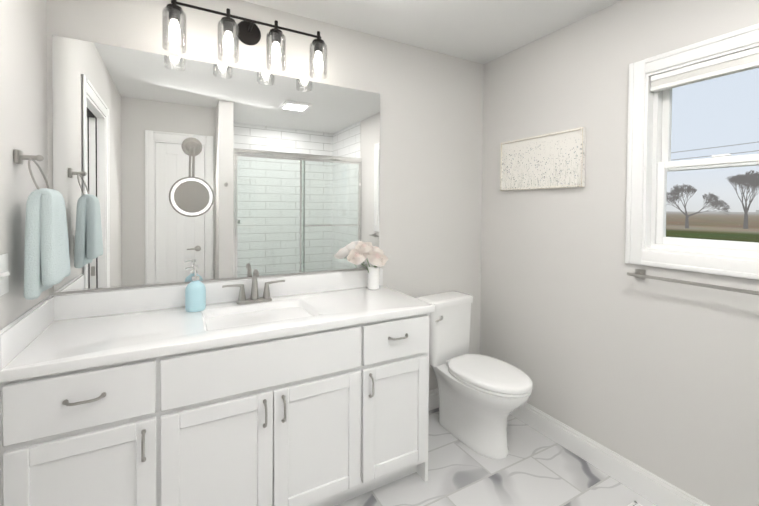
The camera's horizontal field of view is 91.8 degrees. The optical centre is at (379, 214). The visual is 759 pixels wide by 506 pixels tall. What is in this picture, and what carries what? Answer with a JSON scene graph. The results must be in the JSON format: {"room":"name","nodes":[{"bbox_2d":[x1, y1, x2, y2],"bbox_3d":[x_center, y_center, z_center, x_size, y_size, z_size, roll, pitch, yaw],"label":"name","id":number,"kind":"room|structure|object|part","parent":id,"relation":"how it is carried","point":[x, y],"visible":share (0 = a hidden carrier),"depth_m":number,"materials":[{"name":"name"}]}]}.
{"room":"bathroom","nodes":[
{"label":"bathroom","id":0,"kind":"room"},
{"bbox_2d":[0,0,48,329],"bbox_3d":[-0.849,0.145,0.418,0.140,2.440,2.490,0,1,-29],"label":"wall","id":1,"kind":"structure","parent":0,"point":[23,80],"depth_m":1.26,"materials":[{"name":"white paint"}]},
{"bbox_2d":[0,253,9,295],"bbox_3d":[-1.137,0.186,1.115,0.025,0.124,0.116,0,1,-29],"label":"switch plate","id":2,"kind":"object","parent":1,"relation":"attached to","point":[4,279],"visible":0.98,"depth_m":1.13,"materials":[{"name":"white paint"}]},
{"bbox_2d":[14,149,70,299],"bbox_3d":[-1.162,0.031,1.266,0.129,0.491,0.205,0,1,-29],"label":"towel ring","id":3,"kind":"object","parent":1,"relation":"attached to","point":[46,260],"visible":1,"depth_m":1.21,"materials":[{"name":"fabric"}]},
{"bbox_2d":[24,188,70,299],"bbox_3d":[-1.148,0.091,1.274,0.100,0.374,0.219,0,1,-29],"label":"towel","id":4,"kind":"object","parent":3,"relation":"hanging from","point":[46,253],"depth_m":1.21,"materials":[{"name":"blue fabric"}]},
{"bbox_2d":[47,0,483,390],"bbox_3d":[-0.351,0.119,2.194,2.728,2.440,0.140,0,1,-29],"label":"wall","id":5,"kind":"structure","parent":0,"point":[431,145],"depth_m":2.37,"materials":[{"name":"white paint"}]},
{"bbox_2d":[52,35,379,291],"bbox_3d":[-0.669,-0.209,1.891,1.562,1.076,0.068,0,1,-29],"label":"mirror","id":6,"kind":"object","parent":5,"relation":"attached to","point":[287,169],"depth_m":1.81,"materials":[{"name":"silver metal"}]},
{"bbox_3d":[-0.899,-0.179,1.762,0.192,0.385,0.062,0,1,-29],"label":"magnifying mirror","id":7,"kind":"part","parent":6,"relation":"part of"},
{"bbox_2d":[162,0,326,78],"bbox_3d":[-0.638,-0.867,1.833,0.765,0.265,0.176,0,1,-29],"label":"sconce","id":8,"kind":"object","parent":5,"relation":"attached to","point":[247,32],"visible":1,"depth_m":1.77,"materials":[{"name":"clear glass"}]},
{"bbox_2d":[429,388,438,410],"bbox_3d":[0.364,1.274,2.525,0.843,0.130,0.014,0,1,-29],"label":"baseboard","id":9,"kind":"structure","parent":5,"relation":"attached to","point":[433,394],"depth_m":2.52,"materials":[{"name":"white paint"}]},
{"bbox_2d":[242,0,620,63],"bbox_3d":[-0.113,-1.121,0.517,3.928,0.100,3.260,0,1,-29],"label":"ceiling","id":10,"kind":"structure","parent":0,"point":[482,31],"depth_m":2.06,"materials":[{"name":"white paint"}]},
{"bbox_2d":[335,408,656,505],"bbox_3d":[-0.133,1.419,0.561,3.928,0.100,3.260,0,1,-29],"label":"floor","id":11,"kind":"structure","parent":0,"point":[534,467],"depth_m":1.87,"materials":[{"name":"tile"}]},
{"bbox_2d":[0,268,434,505],"bbox_3d":[-0.551,0.846,1.685,1.598,1.000,0.582,0,1,-29],"label":"bathroom vanity","id":12,"kind":"object","parent":11,"relation":"on","point":[306,390],"visible":1,"depth_m":1.43,"materials":[{"name":"white paint"}]},
{"bbox_2d":[185,265,205,311],"bbox_3d":[-0.858,0.343,1.714,0.087,0.210,0.086,0,1,-29],"label":"soap dispenser","id":13,"kind":"object","parent":12,"relation":"on","point":[195,295],"visible":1,"depth_m":1.68,"materials":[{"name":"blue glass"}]},
{"bbox_2d":[222,269,284,304],"bbox_3d":[-0.623,0.361,1.849,0.305,0.171,0.110,0,1,-29],"label":"faucet","id":14,"kind":"object","parent":12,"relation":"on","point":[253,298],"visible":1,"depth_m":1.86,"materials":[{"name":"silver metal"}]},
{"bbox_2d":[347,241,387,289],"bbox_3d":[-0.072,0.306,2.150,0.255,0.280,0.169,0,1,-29],"label":"vase","id":15,"kind":"object","parent":12,"relation":"on","point":[361,252],"visible":1,"depth_m":2.16,"materials":[{"name":"white ceramic"}]},
{"bbox_2d":[416,291,532,458],"bbox_3d":[0.520,0.944,2.192,0.494,0.804,0.722,0,1,-29],"label":"toilet","id":16,"kind":"object","parent":11,"relation":"on","point":[482,398],"visible":0.96,"depth_m":2.15,"materials":[{"name":"white ceramic"}]},
{"bbox_2d":[628,501,642,505],"bbox_3d":[1.225,1.359,1.579,0.120,0.006,0.295,0,1,-29],"label":"floor vent","id":17,"kind":"object","parent":11,"relation":"in","point":[634,503],"visible":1,"depth_m":1.71,"materials":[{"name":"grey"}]},
{"bbox_2d":[480,0,758,505],"bbox_3d":[1.569,0.148,1.391,0.140,2.440,3.120,0,1,-29],"label":"wall","id":18,"kind":"structure","parent":0,"point":[586,333],"depth_m":1.92,"materials":[{"name":"white paint"}]},
{"bbox_2d":[500,127,585,190],"bbox_3d":[0.982,-0.319,2.277,0.030,0.327,0.585,0,1,-29],"label":"picture frame","id":19,"kind":"object","parent":18,"relation":"attached to","point":[551,160],"visible":1,"depth_m":2.23,"materials":[{"name":"fabric"}]},
{"bbox_2d":[511,403,709,505],"bbox_3d":[1.226,1.292,1.855,0.017,0.130,2.020,0,1,-29],"label":"baseboard","id":20,"kind":"structure","parent":18,"relation":"attached to","point":[650,486],"depth_m":1.91,"materials":[{"name":"white paint"}]},
{"bbox_2d":[625,23,758,279],"bbox_3d":[1.459,-0.243,1.571,0.159,0.987,0.670,0,1,-29],"label":"window","id":21,"kind":"structure","parent":18,"relation":"in","point":[639,250],"depth_m":1.75,"materials":[{"name":"white paint"}]},
{"bbox_2d":[650,47,758,91],"bbox_3d":[1.429,-0.617,1.546,0.041,0.072,0.496,0,1,-29],"label":"window blind","id":22,"kind":"object","parent":21,"relation":"attached to","point":[742,61],"visible":1,"depth_m":1.56,"materials":[{"name":"white plastic"}]},
{"bbox_3d":[1.486,-0.243,1.586,0.093,0.821,0.504,0,1,-29],"label":"window sash","id":23,"kind":"part","parent":21,"relation":"part of","materials":[{"name":"white wood"}]},
{"bbox_2d":[627,269,758,295],"bbox_3d":[1.384,0.296,1.511,0.066,0.044,0.653,0,1,-29],"label":"towel bar","id":24,"kind":"object","parent":18,"relation":"attached to","point":[640,273],"visible":1,"depth_m":1.57,"materials":[{"name":"silver metal"}]},
{"label":"outside","id":25,"kind":"structure","parent":0,"visible":0},
{"bbox_2d":[666,211,758,242],"bbox_3d":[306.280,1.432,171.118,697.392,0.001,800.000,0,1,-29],"label":"ground","id":26,"kind":"structure","parent":25,"point":[734,221],"depth_m":45.36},
{"bbox_2d":[666,183,729,227],"bbox_3d":[33.454,-0.839,39.762,4.114,4.800,6.345,0,1,-29],"label":"bare tree","id":27,"kind":"object","parent":26,"relation":"on","point":[712,200],"depth_m":39.22,"materials":[{"name":"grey plant"}]},
{"bbox_2d":[726,170,758,228],"bbox_3d":[39.549,-1.530,39.589,3.028,6.282,3.246,0,1,-29],"label":"bare tree","id":28,"kind":"object","parent":26,"relation":"on","point":[752,180],"depth_m":39.56,"materials":[{"name":"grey plant"}]},
{"bbox_2d":[671,141,758,159],"bbox_3d":[34.209,-4.926,21.050,1.270,1.650,400.002,0,1,-29],"label":"power lines","id":29,"kind":"structure","parent":25,"point":[715,147],"depth_m":30.89,"materials":[{"name":"grey metal"}]}
]}

